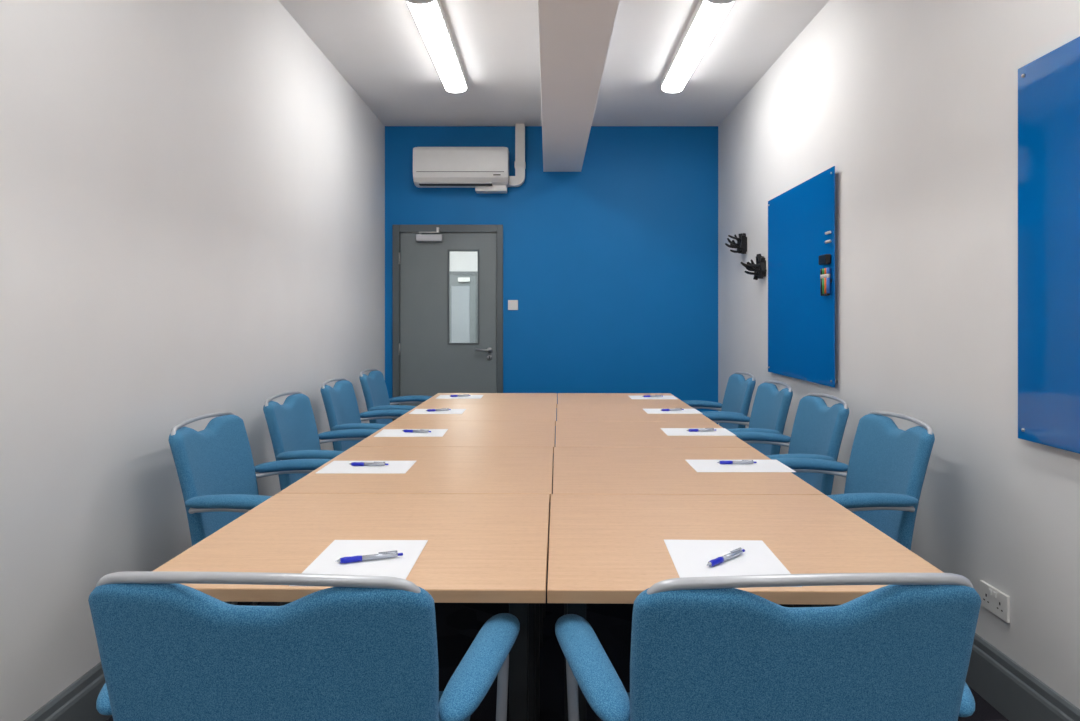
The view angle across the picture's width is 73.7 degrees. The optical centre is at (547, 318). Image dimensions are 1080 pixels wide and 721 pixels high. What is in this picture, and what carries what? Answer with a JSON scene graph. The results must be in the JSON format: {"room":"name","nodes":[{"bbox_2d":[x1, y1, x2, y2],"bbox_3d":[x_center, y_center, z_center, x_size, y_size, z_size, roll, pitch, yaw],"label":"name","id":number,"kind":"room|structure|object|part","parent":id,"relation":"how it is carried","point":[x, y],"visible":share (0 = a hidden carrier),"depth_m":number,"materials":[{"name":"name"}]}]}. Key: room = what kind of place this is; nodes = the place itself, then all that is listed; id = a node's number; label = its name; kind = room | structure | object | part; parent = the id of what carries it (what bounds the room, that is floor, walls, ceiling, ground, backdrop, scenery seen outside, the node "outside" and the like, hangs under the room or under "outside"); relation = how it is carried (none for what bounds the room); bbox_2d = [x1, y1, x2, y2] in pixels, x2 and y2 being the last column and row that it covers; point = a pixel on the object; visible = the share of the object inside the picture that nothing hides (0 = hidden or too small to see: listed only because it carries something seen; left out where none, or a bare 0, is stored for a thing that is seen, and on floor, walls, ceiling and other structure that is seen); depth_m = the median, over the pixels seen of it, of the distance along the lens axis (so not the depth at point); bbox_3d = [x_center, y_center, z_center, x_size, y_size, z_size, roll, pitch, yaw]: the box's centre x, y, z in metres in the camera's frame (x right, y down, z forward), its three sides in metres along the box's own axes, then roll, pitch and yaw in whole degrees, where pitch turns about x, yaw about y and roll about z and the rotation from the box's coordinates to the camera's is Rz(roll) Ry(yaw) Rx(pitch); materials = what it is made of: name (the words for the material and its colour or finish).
{"room":"meeting room","nodes":[
{"label":"meeting room","id":0,"kind":"room"},
{"bbox_2d":[0,0,384,720],"bbox_3d":[-1.465,-0.200,1.800,0.120,2.920,9.040,0,0,0],"label":"wall","id":1,"kind":"structure","parent":0,"point":[192,192],"depth_m":2.53,"materials":[{"name":"white paint"}]},
{"bbox_2d":[24,602,231,720],"bbox_3d":[-1.395,1.168,1.800,0.020,0.184,8.800,0,0,0],"label":"baseboard","id":2,"kind":"structure","parent":1,"relation":"attached to","point":[77,702],"depth_m":2.13,"materials":[{"name":"grey paint"}]},
{"bbox_2d":[450,251,477,270],"bbox_3d":[-1.000,-0.040,10.550,2.400,2.600,0.100,0,0,0],"label":"wall","id":3,"kind":"structure","parent":0,"point":[459,260],"depth_m":10.50,"materials":[{"name":"white paint"}]},
{"bbox_2d":[450,271,477,342],"bbox_3d":[-1.400,0.285,10.449,0.800,1.950,0.098,0,0,0],"label":"door","id":4,"kind":"structure","parent":3,"relation":"in","point":[463,284],"depth_m":10.45,"materials":[{"name":"clear glass"}]},
{"bbox_2d":[385,126,717,437],"bbox_3d":[0.030,-0.200,6.260,2.871,2.920,0.120,0,0,0],"label":"wall","id":5,"kind":"structure","parent":0,"point":[610,266],"depth_m":6.20,"materials":[{"name":"blue paint"}]},
{"bbox_2d":[393,225,502,420],"bbox_3d":[-0.861,0.225,6.249,0.948,2.070,0.142,0,0,0],"label":"trim","id":6,"kind":"structure","parent":5,"relation":"attached to","point":[397,229],"depth_m":6.18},
{"bbox_2d":[400,233,496,405],"bbox_3d":[-0.857,0.256,6.224,0.828,1.993,0.044,0,0,0],"label":"leaf","id":7,"kind":"object","parent":5,"relation":"attached to","point":[429,366],"visible":0.66,"depth_m":6.20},
{"bbox_2d":[416,227,442,241],"bbox_3d":[-1.016,-0.723,6.163,0.223,0.115,0.077,0,0,0],"label":"door closer","id":8,"kind":"object","parent":7,"relation":"attached to","point":[420,237],"depth_m":6.15,"materials":[{"name":"silver metal"}]},
{"bbox_2d":[447,249,478,343],"bbox_3d":[-0.728,-0.190,6.206,0.274,0.817,0.028,0,0,0],"label":"bead","id":9,"kind":"object","parent":7,"relation":"attached to","point":[448,250],"visible":1,"depth_m":6.19},
{"bbox_2d":[475,347,492,359],"bbox_3d":[-0.548,0.299,6.168,0.142,0.111,0.067,0,0,0],"label":"door handle","id":10,"kind":"object","parent":7,"relation":"attached to","point":[488,350],"depth_m":6.19,"materials":[{"name":"metal"}]},
{"bbox_2d":[413,147,508,192],"bbox_3d":[-0.730,-1.262,6.092,0.790,0.363,0.212,0,0,0],"label":"air conditioner","id":11,"kind":"object","parent":5,"relation":"attached to","point":[484,169],"visible":1,"depth_m":5.99,"materials":[{"name":"white plastic"}]},
{"bbox_2d":[508,300,517,309],"bbox_3d":[-0.301,-0.120,6.193,0.086,0.086,0.014,0,0,0],"label":"light switch","id":12,"kind":"object","parent":5,"relation":"attached to","point":[512,304],"visible":1,"depth_m":6.19,"materials":[{"name":"white plastic"}]},
{"bbox_2d":[509,124,525,186],"bbox_3d":[-0.263,-1.397,6.156,0.142,0.525,0.088,0,0,0],"label":"pipe trunking","id":13,"kind":"object","parent":5,"relation":"attached to","point":[518,179],"visible":1,"depth_m":6.12,"materials":[{"name":"white plastic"}]},
{"bbox_2d":[278,0,828,125],"bbox_3d":[0.030,-1.710,1.800,3.111,0.100,9.040,0,0,0],"label":"ceiling","id":14,"kind":"structure","parent":0,"point":[378,47],"depth_m":4.55,"materials":[{"name":"paint"}]},
{"bbox_2d":[406,0,466,92],"bbox_3d":[-0.640,-1.617,4.285,0.158,0.087,1.470,0,0,0],"label":"fluorescent ceiling light","id":15,"kind":"object","parent":14,"relation":"attached to","point":[429,16],"visible":1,"depth_m":4.12,"materials":[{"name":"white plastic"}]},
{"bbox_2d":[538,0,618,171],"bbox_3d":[0.122,-1.464,1.800,0.325,0.393,8.800,0,0,0],"label":"ceiling beam","id":16,"kind":"structure","parent":14,"relation":"attached to","point":[575,35],"depth_m":3.67,"materials":[{"name":"white paint"}]},
{"bbox_2d":[661,0,734,92],"bbox_3d":[0.865,-1.617,4.285,0.158,0.087,1.470,0,0,0],"label":"fluorescent ceiling light","id":17,"kind":"object","parent":14,"relation":"attached to","point":[708,15],"visible":1,"depth_m":4.12,"materials":[{"name":"white plastic"}]},
{"bbox_2d":[107,475,1008,720],"bbox_3d":[0.030,1.310,1.800,3.111,0.100,9.040,0,0,0],"label":"floor","id":18,"kind":"structure","parent":0,"point":[458,625],"depth_m":2.78,"materials":[{"name":"grey carpet"}]},
{"bbox_2d":[169,411,331,604],"bbox_3d":[-1.022,0.807,2.610,0.554,0.912,0.685,0,0,0],"label":"chair","id":19,"kind":"object","parent":18,"relation":"on","point":[216,470],"visible":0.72,"depth_m":2.56,"materials":[{"name":"blue fabric"}]},
{"bbox_2d":[88,571,519,720],"bbox_3d":[-0.404,0.807,1.243,0.685,0.912,0.554,0,0,3],"label":"chair","id":20,"kind":"object","parent":18,"relation":"on","point":[359,647],"visible":1,"depth_m":1.02,"materials":[{"name":"blue fabric"}]},
{"bbox_2d":[250,391,377,605],"bbox_3d":[-1.022,0.807,3.400,0.554,0.912,0.685,0,0,0],"label":"chair","id":21,"kind":"object","parent":18,"relation":"on","point":[292,427],"visible":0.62,"depth_m":3.38,"materials":[{"name":"blue fabric"}]},
{"bbox_2d":[321,378,409,450],"bbox_3d":[-1.022,0.807,4.200,0.554,0.912,0.685,0,0,0],"label":"chair","id":22,"kind":"object","parent":18,"relation":"on","point":[340,401],"visible":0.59,"depth_m":4.20,"materials":[{"name":"blue fabric"}]},
{"bbox_2d":[359,369,432,423],"bbox_3d":[-1.022,0.807,5.020,0.554,0.912,0.685,0,0,0],"label":"chair","id":23,"kind":"object","parent":18,"relation":"on","point":[374,388],"visible":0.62,"depth_m":5.05,"materials":[{"name":"blue fabric"}]},
{"bbox_2d":[153,393,943,720],"bbox_3d":[0.019,0.885,3.157,1.600,0.750,3.604,0,0,1],"label":"conference table","id":24,"kind":"object","parent":18,"relation":"on","point":[488,513],"visible":0.77,"depth_m":1.89,"materials":[{"name":"brown wood"}]},
{"bbox_2d":[289,540,427,585],"bbox_3d":[-0.385,0.509,1.515,0.215,0.001,0.285,0,0,1],"label":"paper sheet","id":25,"kind":"object","parent":24,"relation":"on","point":[400,566],"visible":0.79,"depth_m":1.52,"materials":[{"name":"white paper"}]},
{"bbox_2d":[335,550,402,562],"bbox_3d":[-0.376,0.501,1.515,0.139,0.015,0.013,0,0,-19],"label":"ballpoint pen","id":26,"kind":"object","parent":25,"relation":"on","point":[384,555],"visible":1,"depth_m":1.51,"materials":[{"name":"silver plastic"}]},
{"bbox_2d":[315,461,415,473],"bbox_3d":[-0.620,0.509,2.480,0.297,0.001,0.210,0,0,0],"label":"paper sheet","id":27,"kind":"object","parent":24,"relation":"on","point":[335,467],"visible":1,"depth_m":2.45,"materials":[{"name":"white paper"}]},
{"bbox_2d":[350,462,388,465],"bbox_3d":[-0.621,0.501,2.490,0.139,0.015,0.013,0,0,3],"label":"ballpoint pen","id":28,"kind":"object","parent":27,"relation":"on","point":[352,463],"visible":1,"depth_m":2.49,"materials":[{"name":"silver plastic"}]},
{"bbox_3d":[-0.398,0.897,1.782,0.718,0.725,0.524,0,0,1],"label":"frame","id":29,"kind":"part","parent":24,"relation":"part of","materials":[{"name":"black metal"}]},
{"bbox_2d":[374,429,447,436],"bbox_3d":[-0.608,0.509,3.220,0.297,0.001,0.210,0,0,-1],"label":"paper sheet","id":30,"kind":"object","parent":24,"relation":"on","point":[385,432],"visible":1,"depth_m":3.20,"materials":[{"name":"white paper"}]},
{"bbox_2d":[402,429,430,432],"bbox_3d":[-0.589,0.501,3.220,0.139,0.015,0.013,0,0,12],"label":"ballpoint pen","id":31,"kind":"object","parent":30,"relation":"on","point":[405,430],"visible":1,"depth_m":3.21,"materials":[{"name":"silver metal"}]},
{"bbox_2d":[409,409,465,413],"bbox_3d":[-0.605,0.509,3.970,0.285,0.001,0.210,0,0,0],"label":"paper sheet","id":32,"kind":"object","parent":24,"relation":"on","point":[416,411],"visible":0.93,"depth_m":3.94,"materials":[{"name":"white paper"}]},
{"bbox_2d":[425,408,450,411],"bbox_3d":[-0.606,0.501,3.970,0.139,0.015,0.013,0,0,-17],"label":"ballpoint pen","id":33,"kind":"object","parent":32,"relation":"on","point":[441,409],"visible":1,"depth_m":3.97,"materials":[{"name":"silver metal"}]},
{"bbox_2d":[435,395,482,398],"bbox_3d":[-0.576,0.509,4.710,0.290,0.001,0.210,0,0,0],"label":"paper sheet","id":34,"kind":"object","parent":24,"relation":"on","point":[440,396],"visible":0.93,"depth_m":4.67,"materials":[{"name":"white paper"}]},
{"bbox_2d":[450,394,470,396],"bbox_3d":[-0.577,0.501,4.710,0.139,0.015,0.013,0,0,-12],"label":"ballpoint pen","id":35,"kind":"object","parent":34,"relation":"on","point":[463,395],"visible":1,"depth_m":4.71,"materials":[{"name":"silver metal"}]},
{"bbox_3d":[-0.386,0.897,2.540,0.724,0.725,0.547,0,0,1],"label":"frame","id":36,"kind":"part","parent":24,"relation":"part of","materials":[{"name":"black metal"}]},
{"bbox_3d":[-0.374,0.897,3.290,0.730,0.725,0.507,0,0,1],"label":"frame","id":37,"kind":"part","parent":24,"relation":"part of","materials":[{"name":"black metal"}]},
{"bbox_3d":[-0.361,0.897,4.015,0.736,0.725,0.497,0,0,1],"label":"frame","id":38,"kind":"part","parent":24,"relation":"part of","materials":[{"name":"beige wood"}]},
{"bbox_2d":[629,396,677,398],"bbox_3d":[0.680,0.509,4.680,0.297,0.001,0.210,0,0,0],"label":"paper sheet","id":39,"kind":"object","parent":24,"relation":"on","point":[631,397],"visible":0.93,"depth_m":4.67,"materials":[{"name":"white paper"}]},
{"bbox_2d":[642,395,662,396],"bbox_3d":[0.679,0.501,4.680,0.139,0.015,0.013,0,0,-6],"label":"ballpoint pen","id":40,"kind":"object","parent":39,"relation":"on","point":[644,395],"visible":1,"depth_m":4.68,"materials":[{"name":"silver metal"}]},
{"bbox_2d":[643,409,702,413],"bbox_3d":[0.685,0.509,3.980,0.297,0.001,0.210,0,0,0],"label":"paper sheet","id":41,"kind":"object","parent":24,"relation":"on","point":[648,411],"visible":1,"depth_m":3.96,"materials":[{"name":"white paper"}]},
{"bbox_2d":[661,408,683,410],"bbox_3d":[0.684,0.501,3.980,0.139,0.015,0.013,0,0,-12],"label":"ballpoint pen","id":42,"kind":"object","parent":41,"relation":"on","point":[675,409],"visible":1,"depth_m":3.98,"materials":[{"name":"silver metal"}]},
{"bbox_3d":[0.415,0.897,2.530,0.712,0.725,0.547,0,0,1],"label":"frame","id":43,"kind":"part","parent":24,"relation":"part of","materials":[{"name":"black metal"}]},
{"bbox_3d":[0.403,0.897,1.772,0.718,0.725,0.524,0,0,1],"label":"frame","id":44,"kind":"part","parent":24,"relation":"part of","materials":[{"name":"black metal"}]},
{"bbox_2d":[660,428,735,435],"bbox_3d":[0.673,0.509,3.250,0.300,0.001,0.210,0,0,0],"label":"paper sheet","id":45,"kind":"object","parent":24,"relation":"on","point":[668,431],"visible":1,"depth_m":3.23,"materials":[{"name":"white paper"}]},
{"bbox_2d":[686,428,715,431],"bbox_3d":[0.693,0.501,3.250,0.139,0.015,0.013,0,0,-6],"label":"ballpoint pen","id":46,"kind":"object","parent":45,"relation":"on","point":[705,429],"visible":1,"depth_m":3.25,"materials":[{"name":"silver metal"}]},
{"bbox_2d":[664,539,801,586],"bbox_3d":[0.375,0.509,1.515,0.225,0.001,0.285,0,0,2],"label":"paper sheet","id":47,"kind":"object","parent":24,"relation":"on","point":[690,558],"visible":0.79,"depth_m":1.53,"materials":[{"name":"white paper"}]},
{"bbox_2d":[707,547,744,566],"bbox_3d":[0.375,0.501,1.515,0.139,0.015,0.013,0,0,-43],"label":"ballpoint pen","id":48,"kind":"object","parent":47,"relation":"on","point":[739,551],"visible":1,"depth_m":1.51,"materials":[{"name":"silver metal"}]},
{"bbox_2d":[686,460,795,471],"bbox_3d":[0.661,0.509,2.500,0.330,0.001,0.210,0,0,0],"label":"paper sheet","id":49,"kind":"object","parent":24,"relation":"on","point":[697,465],"visible":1,"depth_m":2.48,"materials":[{"name":"white paper"}]},
{"bbox_2d":[717,460,756,463],"bbox_3d":[0.660,0.501,2.520,0.139,0.015,0.013,0,0,0],"label":"ballpoint pen","id":50,"kind":"object","parent":49,"relation":"on","point":[722,461],"visible":1,"depth_m":2.52,"materials":[{"name":"silver metal"}]},
{"bbox_2d":[683,372,755,428],"bbox_3d":[1.057,0.807,4.700,0.554,0.912,0.685,0,0,0],"label":"chair","id":51,"kind":"object","parent":18,"relation":"on","point":[738,394],"visible":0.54,"depth_m":4.75,"materials":[{"name":"blue fabric"}]},
{"bbox_2d":[703,380,792,454],"bbox_3d":[1.057,0.807,4.020,0.554,0.912,0.685,0,0,0],"label":"chair","id":52,"kind":"object","parent":18,"relation":"on","point":[770,408],"visible":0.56,"depth_m":4.04,"materials":[{"name":"blue fabric"}]},
{"bbox_2d":[555,573,980,720],"bbox_3d":[0.363,0.807,1.238,0.685,0.912,0.554,0,0,-3],"label":"chair","id":53,"kind":"object","parent":18,"relation":"on","point":[703,648],"visible":1,"depth_m":1.01,"materials":[{"name":"blue fabric"}]},
{"bbox_2d":[732,393,848,494],"bbox_3d":[1.057,0.807,3.310,0.554,0.912,0.685,0,0,0],"label":"chair","id":54,"kind":"object","parent":18,"relation":"on","point":[818,429],"visible":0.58,"depth_m":3.31,"materials":[{"name":"blue fabric"}]},
{"bbox_2d":[771,411,934,550],"bbox_3d":[1.057,0.807,2.630,0.554,0.912,0.685,0,0,0],"label":"chair","id":55,"kind":"object","parent":18,"relation":"on","point":[886,469],"visible":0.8,"depth_m":2.57,"materials":[{"name":"blue fabric"}]},
{"bbox_2d":[718,0,1079,708],"bbox_3d":[1.526,-0.200,1.800,0.120,2.920,9.040,0,0,0],"label":"wall","id":56,"kind":"structure","parent":0,"point":[913,104],"depth_m":2.73,"materials":[{"name":"white paint"}]},
{"bbox_2d":[725,233,746,253],"bbox_3d":[1.403,-0.558,5.354,0.141,0.160,0.163,0,0,0],"label":"coat hook","id":57,"kind":"object","parent":56,"relation":"attached to","point":[741,245],"visible":1,"depth_m":5.32,"materials":[{"name":"black plastic"}]},
{"bbox_2d":[741,254,766,279],"bbox_3d":[1.389,-0.354,4.903,0.166,0.175,0.177,0,0,0],"label":"coat hook","id":58,"kind":"object","parent":56,"relation":"attached to","point":[759,269],"visible":1,"depth_m":4.85,"materials":[{"name":"black plastic"}]},
{"bbox_2d":[768,166,837,387],"bbox_3d":[1.449,-0.212,4.165,0.032,1.115,1.090,0,0,0],"label":"whiteboard","id":59,"kind":"object","parent":56,"relation":"attached to","point":[801,321],"visible":1,"depth_m":4.07,"materials":[{"name":"glass"}]},
{"bbox_2d":[819,254,830,264],"bbox_3d":[1.423,-0.305,3.700,0.030,0.050,0.100,0,0,0],"label":"eraser","id":60,"kind":"object","parent":59,"relation":"attached to","point":[825,259],"visible":1,"depth_m":3.67,"materials":[{"name":"black plastic"}]},
{"bbox_2d":[820,268,831,295],"bbox_3d":[1.426,-0.190,3.700,0.022,0.140,0.110,0,0,0],"label":"pen holder","id":61,"kind":"object","parent":59,"relation":"attached to","point":[825,280],"visible":1,"depth_m":3.68,"materials":[{"name":"multicoloured plastic"}]},
{"bbox_2d":[980,580,1009,622],"bbox_3d":[1.459,0.923,2.356,0.014,0.086,0.146,0,0,0],"label":"power socket","id":62,"kind":"object","parent":56,"relation":"attached to","point":[995,601],"visible":0.99,"depth_m":2.34,"materials":[{"name":"white plastic"}]},
{"bbox_2d":[965,633,1079,720],"bbox_3d":[1.456,1.168,1.800,0.020,0.184,8.800,0,0,0],"label":"baseboard","id":63,"kind":"structure","parent":56,"relation":"attached to","point":[1013,691],"depth_m":2.25,"materials":[{"name":"grey paint"}]},
{"bbox_2d":[1018,36,1079,453],"bbox_3d":[1.449,-0.200,1.643,0.032,1.130,1.125,0,0,0],"label":"whiteboard","id":64,"kind":"object","parent":56,"relation":"attached to","point":[1049,85],"visible":1,"depth_m":2.07,"materials":[{"name":"glass"}]}
]}

